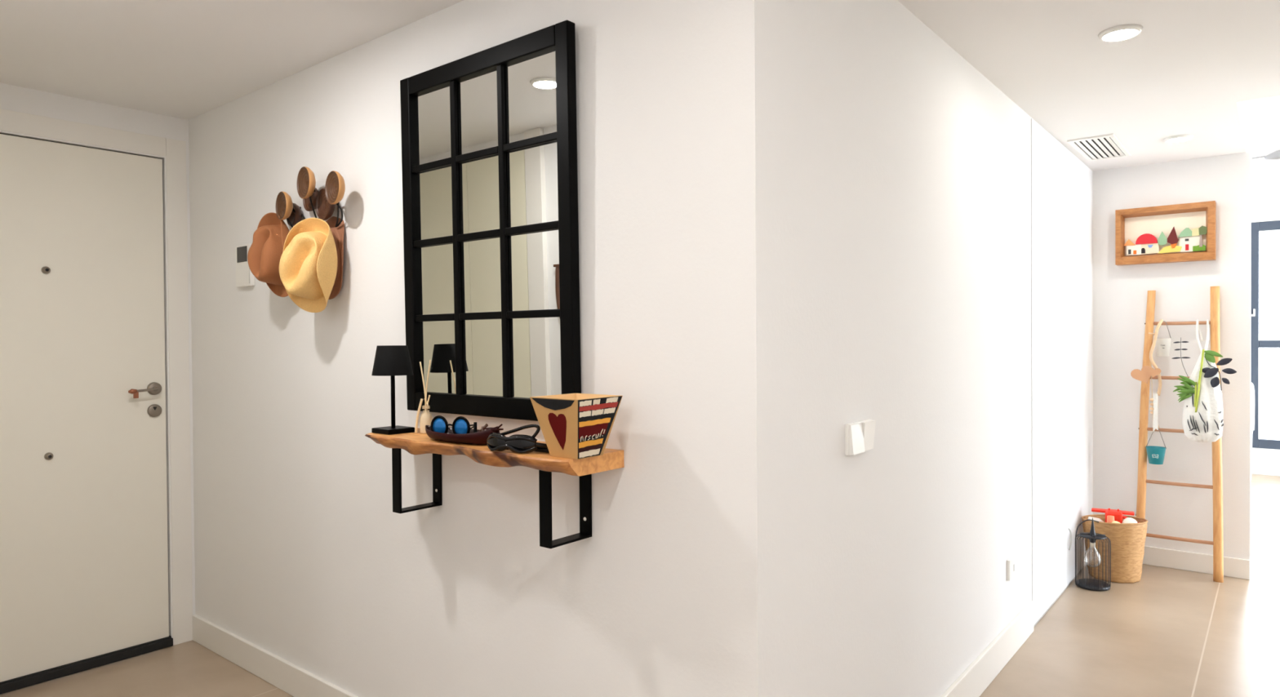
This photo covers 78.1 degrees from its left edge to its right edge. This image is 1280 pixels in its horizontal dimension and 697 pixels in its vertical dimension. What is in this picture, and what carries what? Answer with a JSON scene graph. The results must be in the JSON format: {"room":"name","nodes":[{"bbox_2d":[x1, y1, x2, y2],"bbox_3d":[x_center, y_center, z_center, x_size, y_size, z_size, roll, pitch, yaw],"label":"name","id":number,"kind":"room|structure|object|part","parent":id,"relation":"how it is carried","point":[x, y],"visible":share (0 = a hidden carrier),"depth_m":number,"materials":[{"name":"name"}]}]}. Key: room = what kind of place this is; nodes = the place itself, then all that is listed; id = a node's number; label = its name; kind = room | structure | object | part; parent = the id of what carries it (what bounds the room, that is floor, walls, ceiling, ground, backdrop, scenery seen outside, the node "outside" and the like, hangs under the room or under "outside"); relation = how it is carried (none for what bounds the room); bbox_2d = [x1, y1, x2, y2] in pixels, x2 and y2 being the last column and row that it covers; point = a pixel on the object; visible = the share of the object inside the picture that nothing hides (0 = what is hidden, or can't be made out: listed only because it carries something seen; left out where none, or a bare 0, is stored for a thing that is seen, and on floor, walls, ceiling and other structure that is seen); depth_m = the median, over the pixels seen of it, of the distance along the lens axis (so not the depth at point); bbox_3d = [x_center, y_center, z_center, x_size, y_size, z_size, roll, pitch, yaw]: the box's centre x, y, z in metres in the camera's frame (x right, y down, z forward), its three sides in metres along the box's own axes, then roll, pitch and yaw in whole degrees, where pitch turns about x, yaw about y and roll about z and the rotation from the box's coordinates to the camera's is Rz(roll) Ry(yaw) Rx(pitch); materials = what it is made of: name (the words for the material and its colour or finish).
{"room":"entrance hallway","nodes":[
{"label":"entrance hallway","id":0,"kind":"room"},
{"bbox_2d":[0,83,195,638],"bbox_3d":[-2.806,0.158,2.540,0.120,2.287,2.700,0,1,39],"label":"wall","id":1,"kind":"structure","parent":0,"point":[12,98],"depth_m":3.34,"materials":[{"name":"white paint"}]},
{"bbox_2d":[0,133,173,693],"bbox_3d":[-2.339,0.240,3.048,0.146,2.104,0.936,0,1,39],"label":"door","id":2,"kind":"structure","parent":1,"relation":"in","point":[84,544],"depth_m":3.15,"materials":[{"name":"paint"}]},
{"bbox_3d":[-2.090,0.186,3.254,0.021,0.040,0.037,0,1,39],"label":"lever","id":3,"kind":"part","parent":2,"relation":"part of","materials":[{"name":"orange metal"}]},
{"bbox_3d":[-2.067,0.171,3.309,0.043,0.020,0.095,0,1,39],"label":"lever","id":4,"kind":"part","parent":2,"relation":"part of","materials":[{"name":"silver metal"}]},
{"bbox_2d":[0,108,192,645],"bbox_3d":[-2.332,0.197,3.043,0.024,2.190,1.098,0,1,39],"label":"door frame","id":5,"kind":"structure","parent":1,"relation":"attached to","point":[174,151],"depth_m":3.42,"materials":[{"name":"white paint"}]},
{"bbox_2d":[188,0,719,696],"bbox_3d":[-0.870,0.143,2.643,2.758,2.287,0.100,0,1,39],"label":"wall","id":6,"kind":"structure","parent":0,"point":[302,553],"depth_m":2.32,"materials":[{"name":"white paint"}]},
{"bbox_2d":[235,244,254,287],"bbox_3d":[-1.563,-0.327,3.120,0.128,0.164,0.020,0,1,39],"label":"intercom","id":7,"kind":"object","parent":6,"relation":"attached to","point":[244,276],"visible":0.92,"depth_m":3.11,"materials":[{"name":"white plastic"}]},
{"bbox_2d":[247,212,289,297],"bbox_3d":[-1.315,-0.335,2.796,0.189,0.302,0.105,0,1,33],"label":"hat","id":8,"kind":"object","parent":6,"relation":"hanging from","point":[264,254],"visible":0.86,"depth_m":2.78,"materials":[{"name":"fabric"}]},
{"bbox_2d":[192,613,358,696],"bbox_3d":[-0.858,1.230,2.578,2.854,0.113,0.015,0,1,39],"label":"baseboard","id":9,"kind":"structure","parent":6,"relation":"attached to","point":[292,679],"depth_m":3.06,"materials":[{"name":"white paint"}]},
{"bbox_2d":[275,191,305,227],"bbox_3d":[-1.243,-0.478,2.811,0.124,0.149,0.098,0,1,39],"label":"coat hook","id":10,"kind":"object","parent":6,"relation":"hanging from","point":[285,208],"visible":0.94,"depth_m":2.79,"materials":[{"name":"brown wood"}]},
{"bbox_3d":[-1.230,-0.459,2.827,0.065,0.109,0.069,-1,1,-20],"label":"cord","id":11,"kind":"part","parent":10,"relation":"part of","materials":[{"name":"black plastic"}]},
{"bbox_2d":[279,217,337,312],"bbox_3d":[-1.101,-0.277,2.598,0.190,0.314,0.110,0,1,20],"label":"straw hat","id":12,"kind":"object","parent":6,"relation":"hanging from","point":[308,264],"visible":1,"depth_m":2.58,"materials":[{"name":"beige wicker"}]},
{"bbox_2d":[297,166,319,218],"bbox_3d":[-1.133,-0.531,2.711,0.086,0.168,0.179,-1,1,-11],"label":"coat hook","id":13,"kind":"object","parent":6,"relation":"hanging from","point":[307,191],"visible":0.91,"depth_m":2.69,"materials":[{"name":"brown wood"}]},
{"bbox_3d":[-1.117,-0.506,2.735,0.044,0.117,0.106,-1,1,-14],"label":"cord","id":14,"kind":"part","parent":13,"relation":"part of","materials":[{"name":"black plastic"}]},
{"bbox_2d":[315,170,345,226],"bbox_3d":[-1.016,-0.493,2.623,0.066,0.166,0.244,-1,1,-34],"label":"coat hook","id":15,"kind":"object","parent":6,"relation":"hanging from","point":[333,193],"visible":1,"depth_m":2.58,"materials":[{"name":"brown wood"}]},
{"bbox_3d":[-1.011,-0.468,2.640,0.037,0.116,0.152,-1,1,-34],"label":"cord","id":16,"kind":"part","parent":15,"relation":"part of","materials":[{"name":"black plastic"}]},
{"bbox_2d":[325,216,344,299],"bbox_3d":[-1.067,-0.313,2.699,0.170,0.289,0.061,0,1,39],"label":"hat","id":17,"kind":"object","parent":6,"relation":"hanging from","point":[338,232],"visible":0.23,"depth_m":2.67,"materials":[{"name":"fabric"}]},
{"bbox_2d":[400,20,581,421],"bbox_3d":[-0.436,-0.312,2.187,0.705,1.000,0.031,0,2,39],"label":"wall mirror","id":18,"kind":"object","parent":6,"relation":"attached to","point":[489,136],"visible":0.96,"depth_m":2.15,"materials":[{"name":"black paint"}]},
{"bbox_2d":[364,427,624,548],"bbox_3d":[-0.439,0.359,2.094,0.860,0.226,0.215,0,1,39],"label":"wall shelf","id":19,"kind":"object","parent":6,"relation":"attached to","point":[418,443],"visible":0.89,"depth_m":1.95,"materials":[{"name":"brown wood"}]},
{"bbox_2d":[371,345,414,435],"bbox_3d":[-0.722,0.118,2.305,0.117,0.254,0.117,0,1,39],"label":"table lamp","id":20,"kind":"object","parent":19,"relation":"on","point":[392,361],"visible":0.98,"depth_m":2.27,"materials":[{"name":"black metal"}]},
{"bbox_3d":[-0.723,0.034,2.305,0.117,0.086,0.117,0,1,39],"label":"lamp shade","id":21,"kind":"part","parent":20,"relation":"part of","materials":[{"name":"black fabric"}]},
{"bbox_2d":[414,360,432,433],"bbox_3d":[-0.619,0.139,2.280,0.059,0.213,0.041,0,1,27],"label":"reed diffuser","id":22,"kind":"object","parent":19,"relation":"on","point":[425,419],"visible":0.97,"depth_m":2.27,"materials":[{"name":"beige ceramic"}]},
{"bbox_2d":[419,409,432,433],"bbox_3d":[-0.619,0.212,2.284,0.036,0.066,0.036,0,1,39],"label":"vase","id":23,"kind":"object","parent":22,"relation":"on","point":[425,419],"depth_m":2.27,"materials":[{"name":"beige ceramic"}]},
{"bbox_2d":[425,423,503,444],"bbox_3d":[-0.467,0.217,2.073,0.315,0.058,0.107,0,1,39],"label":"dish","id":24,"kind":"object","parent":19,"relation":"on","point":[480,437],"visible":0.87,"depth_m":2.01,"materials":[{"name":"paint"}]},
{"bbox_2d":[430,415,473,434],"bbox_3d":[-0.499,0.210,2.120,0.132,0.061,0.042,0,1,25],"label":"sunglasses","id":25,"kind":"object","parent":24,"relation":"in","point":[460,425],"visible":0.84,"depth_m":2.10,"materials":[{"name":"blue glass"}]},
{"bbox_2d":[473,422,476,432],"bbox_3d":[-0.427,0.216,2.047,0.010,0.049,0.010,0,1,39],"label":"wooden stick","id":26,"kind":"object","parent":24,"relation":"in","point":[474,423],"visible":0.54,"depth_m":2.04,"materials":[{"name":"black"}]},
{"bbox_2d":[478,423,488,431],"bbox_3d":[-0.405,0.214,2.034,0.033,0.041,0.009,0,1,37],"label":"clip","id":27,"kind":"object","parent":24,"relation":"in","point":[486,425],"visible":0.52,"depth_m":2.03,"materials":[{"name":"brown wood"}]},
{"bbox_2d":[486,424,549,453],"bbox_3d":[-0.271,0.213,1.879,0.221,0.070,0.067,0,1,10],"label":"sunglasses","id":28,"kind":"object","parent":19,"relation":"on","point":[517,443],"visible":0.94,"depth_m":1.86,"materials":[{"name":"black plastic"}]},
{"bbox_2d":[529,393,622,459],"bbox_3d":[-0.145,0.178,1.815,0.152,0.137,0.151,0,1,39],"label":"wooden pot","id":29,"kind":"object","parent":19,"relation":"on","point":[575,426],"visible":1,"depth_m":1.77,"materials":[{"name":"brown wood"}]},
{"bbox_2d":[0,0,1279,171],"bbox_3d":[0.238,-1.249,2.543,5.000,0.483,6.577,0,1,39],"label":"ceiling","id":30,"kind":"structure","parent":0,"point":[187,60],"depth_m":2.69,"materials":[{"name":"white paint"}]},
{"bbox_2d":[1066,133,1130,161],"bbox_3d":[2.385,-1.037,4.088,0.200,0.008,0.565,0,1,39],"label":"ceiling vent","id":31,"kind":"object","parent":30,"relation":"in","point":[1105,146],"visible":1,"depth_m":4.07,"materials":[{"name":"white plastic"}]},
{"bbox_2d":[1097,24,1142,41],"bbox_3d":[1.543,-1.011,2.534,0.124,0.012,0.124,0,1,39],"label":"recessed light","id":32,"kind":"object","parent":30,"relation":"in","point":[1120,33],"visible":1,"depth_m":2.52,"materials":[{"name":"white plastic"}]},
{"bbox_2d":[1163,134,1193,142],"bbox_3d":[2.659,-1.035,3.894,0.124,0.012,0.124,0,1,39],"label":"recessed light","id":33,"kind":"object","parent":30,"relation":"in","point":[1180,138],"visible":1,"depth_m":3.88,"materials":[{"name":"white plastic"}]},
{"bbox_2d":[0,474,1279,696],"bbox_3d":[2.432,1.303,3.430,7.400,0.100,10.650,0,1,39],"label":"floor","id":34,"kind":"structure","parent":0,"point":[1171,632],"depth_m":3.28,"materials":[{"name":"tile"}]},
{"bbox_2d":[1075,517,1111,591],"bbox_3d":[2.365,1.063,4.124,0.163,0.364,0.163,0,1,39],"label":"wire lantern","id":35,"kind":"object","parent":34,"relation":"on","point":[1093,584],"visible":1,"depth_m":4.11,"materials":[{"name":"black metal"}]},
{"bbox_3d":[2.362,0.959,4.177,0.121,0.106,0.030,0,1,8],"label":"carry handle","id":36,"kind":"part","parent":35,"relation":"part of","materials":[{"name":"black metal"}]},
{"bbox_2d":[1089,542,1095,548],"bbox_3d":[2.366,1.026,4.123,0.024,0.029,0.024,0,1,39],"label":"bulb socket","id":37,"kind":"object","parent":35,"relation":"attached to","point":[1091,544],"depth_m":4.12,"materials":[{"name":"beige paint"}]},
{"bbox_3d":[2.366,0.979,4.122,0.128,0.009,0.128,0,1,39],"label":"plate","id":38,"kind":"part","parent":35,"relation":"part of","materials":[{"name":"black metal"}]},
{"bbox_3d":[2.366,1.082,4.123,0.082,0.122,0.082,0,1,39],"label":"bulb","id":39,"kind":"part","parent":35,"relation":"part of","materials":[{"name":"clear glass"}]},
{"bbox_2d":[1081,514,1147,583],"bbox_3d":[2.580,1.078,4.291,0.310,0.326,0.310,0,1,39],"label":"basket","id":40,"kind":"object","parent":34,"relation":"on","point":[1127,540],"visible":0.76,"depth_m":4.17,"materials":[{"name":"beige wicker"}]},
{"bbox_2d":[1088,516,1103,522],"bbox_3d":[2.479,0.936,4.289,0.067,0.038,0.053,0,1,3],"label":"block","id":41,"kind":"object","parent":40,"relation":"in","point":[1089,517],"visible":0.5,"depth_m":4.28,"materials":[{"name":"white plastic"}]},
{"bbox_3d":[2.580,1.015,4.291,0.252,0.055,0.252,0,1,39],"label":"pile","id":42,"kind":"object","parent":40,"relation":"in","visible":0},
{"bbox_2d":[1091,507,1134,523],"bbox_3d":[2.562,0.928,4.269,0.205,0.116,0.142,0,1,29],"label":"plane","id":43,"kind":"object","parent":42,"relation":"on","point":[1111,515],"visible":0.73,"depth_m":4.25,"materials":[{"name":"red plastic"}]},
{"bbox_2d":[1122,517,1137,523],"bbox_3d":[2.609,0.937,4.201,0.072,0.072,0.072,0,1,39],"label":"ball","id":44,"kind":"object","parent":42,"relation":"on","point":[1128,520],"visible":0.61,"depth_m":4.18,"materials":[{"name":"white plastic"}]},
{"bbox_2d":[1135,286,1223,582],"bbox_3d":[2.967,0.451,4.351,0.412,1.576,0.155,0,1,39],"label":"ladder","id":45,"kind":"object","parent":34,"relation":"on","point":[1217,543],"visible":0.73,"depth_m":4.31,"materials":[{"name":"brown wood"}]},
{"bbox_2d":[1130,319,1163,431],"bbox_3d":[2.826,0.149,4.396,0.149,0.621,0.078,0,1,39],"label":"garland","id":46,"kind":"object","parent":45,"relation":"hanging from","point":[1144,375],"visible":1,"depth_m":4.36,"materials":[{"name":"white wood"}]},
{"bbox_2d":[1146,428,1166,464],"bbox_3d":[2.864,0.540,4.379,0.098,0.199,0.098,0,1,39],"label":"bucket","id":47,"kind":"object","parent":45,"relation":"hanging from","point":[1156,455],"visible":0.97,"depth_m":4.35,"materials":[{"name":"teal metal"}]},
{"bbox_3d":[2.878,0.497,4.395,0.097,0.114,0.048,0,1,39],"label":"handle","id":48,"kind":"part","parent":47,"relation":"part of","materials":[{"name":"grey metal"}]},
{"bbox_2d":[1155,320,1171,356],"bbox_3d":[2.912,-0.055,4.390,0.078,0.198,0.078,-1,1,-20],"label":"bucket","id":49,"kind":"object","parent":45,"relation":"hanging from","point":[1162,345],"visible":0.94,"depth_m":4.37,"materials":[{"name":"white metal"}]},
{"bbox_2d":[1182,319,1223,442],"bbox_3d":[3.035,0.172,4.250,0.184,0.658,0.188,0,1,39],"label":"bag","id":50,"kind":"object","parent":45,"relation":"hanging from","point":[1206,424],"visible":0.95,"depth_m":4.20,"materials":[{"name":"white fabric"}]},
{"bbox_2d":[1172,337,1204,412],"bbox_3d":[2.939,0.141,4.233,0.147,0.401,0.044,0,1,39],"label":"fern sprig","id":51,"kind":"object","parent":50,"relation":"in","point":[1186,390],"visible":1,"depth_m":4.23,"materials":[{"name":"green plant"}]},
{"bbox_3d":[2.948,0.090,4.243,0.002,0.300,0.069,-1,1,-42],"label":"stem","id":52,"kind":"part","parent":51,"relation":"part of","materials":[{"name":"grey metal"}]},
{"bbox_3d":[2.968,0.245,4.215,0.014,0.132,0.022,0,1,39],"label":"stem","id":53,"kind":"part","parent":51,"relation":"part of","materials":[{"name":"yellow plant"}]},
{"bbox_3d":[2.977,0.230,4.205,0.031,0.221,0.018,0,1,17],"label":"stem","id":54,"kind":"part","parent":51,"relation":"part of","materials":[{"name":"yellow plant"}]},
{"bbox_3d":[2.986,0.098,4.196,0.031,0.186,0.018,0,1,17],"label":"stem","id":55,"kind":"part","parent":51,"relation":"part of","materials":[{"name":"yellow plant"}]},
{"bbox_2d":[1201,350,1236,390],"bbox_3d":[3.046,0.115,4.151,0.151,0.211,0.024,0,1,39],"label":"branch","id":56,"kind":"object","parent":50,"relation":"in","point":[1209,355],"visible":1,"depth_m":4.16,"materials":[{"name":"grey plant"}]},
{"bbox_3d":[3.030,0.130,4.170,0.007,0.181,0.077,-1,1,-44],"label":"stem","id":57,"kind":"part","parent":56,"relation":"part of","materials":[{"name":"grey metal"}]},
{"bbox_2d":[1250,382,1254,479],"bbox_3d":[5.264,0.734,7.127,0.454,0.914,0.474,0,1,39],"label":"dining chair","id":58,"kind":"object","parent":34,"relation":"on","point":[1252,390],"visible":0.21,"depth_m":7.13,"materials":[{"name":"white"}]},
{"bbox_3d":[5.516,0.971,7.130,0.032,0.435,0.030,0,1,39],"label":"leg","id":59,"kind":"part","parent":58,"relation":"part of","materials":[{"name":"white"}]},
{"bbox_3d":[5.387,0.507,7.279,0.454,0.465,0.078,0,1,39],"label":"backrest","id":60,"kind":"part","parent":58,"relation":"part of","materials":[{"name":"white"}]},
{"bbox_2d":[715,0,1093,696],"bbox_3d":[1.430,0.119,3.210,0.100,2.287,3.877,0,1,39],"label":"wall","id":61,"kind":"structure","parent":0,"point":[873,252],"depth_m":2.13,"materials":[{"name":"white paint"}]},
{"bbox_2d":[844,419,875,455],"bbox_3d":[0.578,0.232,2.063,0.022,0.081,0.150,0,1,39],"label":"light switch","id":62,"kind":"object","parent":61,"relation":"attached to","point":[859,435],"visible":1,"depth_m":2.04,"materials":[{"name":"white plastic"}]},
{"bbox_2d":[940,600,1034,696],"bbox_3d":[1.000,1.205,2.591,0.015,0.136,2.375,0,1,39],"label":"baseboard","id":63,"kind":"structure","parent":61,"relation":"attached to","point":[972,682],"depth_m":3.02,"materials":[{"name":"white paint"}]},
{"bbox_2d":[1006,555,1014,581],"bbox_3d":[1.521,0.902,3.235,0.013,0.084,0.080,0,1,39],"label":"wall socket","id":64,"kind":"object","parent":61,"relation":"attached to","point":[1011,562],"visible":1,"depth_m":3.22,"materials":[{"name":"white plastic"}]},
{"bbox_2d":[1031,118,1092,626],"bbox_3d":[2.215,0.106,4.078,0.025,2.281,1.445,0,1,39],"label":"door","id":65,"kind":"structure","parent":61,"relation":"in","point":[1061,184],"depth_m":3.95,"materials":[{"name":"white paint"}]},
{"bbox_3d":[2.229,0.989,4.089,0.014,0.117,0.020,0,1,39],"label":"door pull","id":66,"kind":"part","parent":65,"relation":"part of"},
{"bbox_2d":[1093,100,1251,577],"bbox_3d":[2.968,-0.073,4.519,0.840,2.620,0.100,0,1,39],"label":"wall","id":67,"kind":"structure","parent":0,"point":[1182,289],"depth_m":4.43,"materials":[{"name":"white paint"}]},
{"bbox_2d":[1115,200,1216,266],"bbox_3d":[2.938,-0.639,4.419,0.464,0.314,0.076,0,1,39],"label":"picture","id":68,"kind":"object","parent":67,"relation":"attached to","point":[1186,232],"visible":1,"depth_m":4.42,"materials":[{"name":"brown wood"}]},
{"bbox_3d":[2.772,-0.639,4.554,0.037,0.314,0.076,0,1,39],"label":"frame rail","id":69,"kind":"part","parent":68,"relation":"part of","materials":[{"name":"brown wood"}]},
{"bbox_3d":[2.937,-0.775,4.418,0.464,0.042,0.076,0,1,39],"label":"frame rail","id":70,"kind":"part","parent":68,"relation":"part of","materials":[{"name":"brown wood"}]},
{"bbox_3d":[2.939,-0.508,4.421,0.464,0.052,0.076,0,1,39],"label":"frame rail","id":71,"kind":"part","parent":68,"relation":"part of","materials":[{"name":"brown wood"}]},
{"bbox_3d":[3.101,-0.638,4.287,0.044,0.314,0.076,0,1,39],"label":"frame rail","id":72,"kind":"part","parent":68,"relation":"part of","materials":[{"name":"brown wood"}]},
{"bbox_2d":[1142,546,1249,579],"bbox_3d":[2.981,1.185,4.457,0.737,0.105,0.015,0,1,39],"label":"baseboard","id":73,"kind":"structure","parent":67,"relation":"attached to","point":[1234,567],"depth_m":4.38,"materials":[{"name":"white paint"}]},
{"bbox_2d":[1251,95,1279,195],"bbox_3d":[4.958,-1.471,4.752,5.150,0.138,5.340,0,1,39],"label":"ceiling","id":74,"kind":"structure","parent":0,"point":[1265,112],"depth_m":5.11,"materials":[{"name":"white paint"}]},
{"bbox_2d":[1251,155,1279,182],"bbox_3d":[5.443,-1.339,5.192,4.750,0.160,0.250,0,1,39],"label":"beam","id":75,"kind":"structure","parent":74,"relation":"attached to","point":[1262,170],"depth_m":5.76,"materials":[{"name":"white paint"}]},
{"bbox_2d":[1252,149,1279,159],"bbox_3d":[4.042,-1.297,5.009,0.245,0.199,0.072,0,1,39],"label":"ceiling fixture","id":76,"kind":"object","parent":74,"relation":"attached to","point":[1275,155],"visible":1,"depth_m":5.01,"materials":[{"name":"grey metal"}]},
{"bbox_3d":[4.053,-1.236,5.001,0.149,0.076,0.072,0,1,39],"label":"lamp shade","id":77,"kind":"part","parent":76,"relation":"part of","materials":[{"name":"grey metal"}]},
{"bbox_2d":[1251,193,1279,464],"bbox_3d":[6.696,-0.126,6.740,4.950,2.620,0.100,0,1,39],"label":"wall","id":78,"kind":"structure","parent":0,"point":[1265,207],"depth_m":7.36,"materials":[{"name":"white paint"}]},
{"bbox_2d":[1250,220,1279,449],"bbox_3d":[6.694,-0.123,6.712,2.417,2.125,0.105,0,1,39],"label":"window","id":79,"kind":"structure","parent":78,"relation":"in","point":[1256,227],"depth_m":7.42,"materials":[{"name":"blue"}]},
{"bbox_3d":[5.769,-0.337,7.420,0.029,0.070,0.045,0,1,39],"label":"handle","id":80,"kind":"part","parent":79,"relation":"part of","materials":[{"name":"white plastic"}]},
{"bbox_2d":[1251,462,1279,476],"bbox_3d":[6.669,1.133,6.710,4.730,0.105,0.015,0,1,39],"label":"baseboard","id":81,"kind":"structure","parent":78,"relation":"attached to","point":[1257,468],"depth_m":7.37,"materials":[{"name":"white paint"}]},
{"label":"outside","id":82,"kind":"structure","parent":0,"visible":0},
{"bbox_2d":[1258,368,1279,439],"bbox_3d":[53.667,3.520,48.287,150.000,0.300,120.400,0,1,39],"label":"ground","id":83,"kind":"structure","parent":82,"point":[1268,413],"depth_m":44.28,"materials":[{"name":"beige"}]}
]}

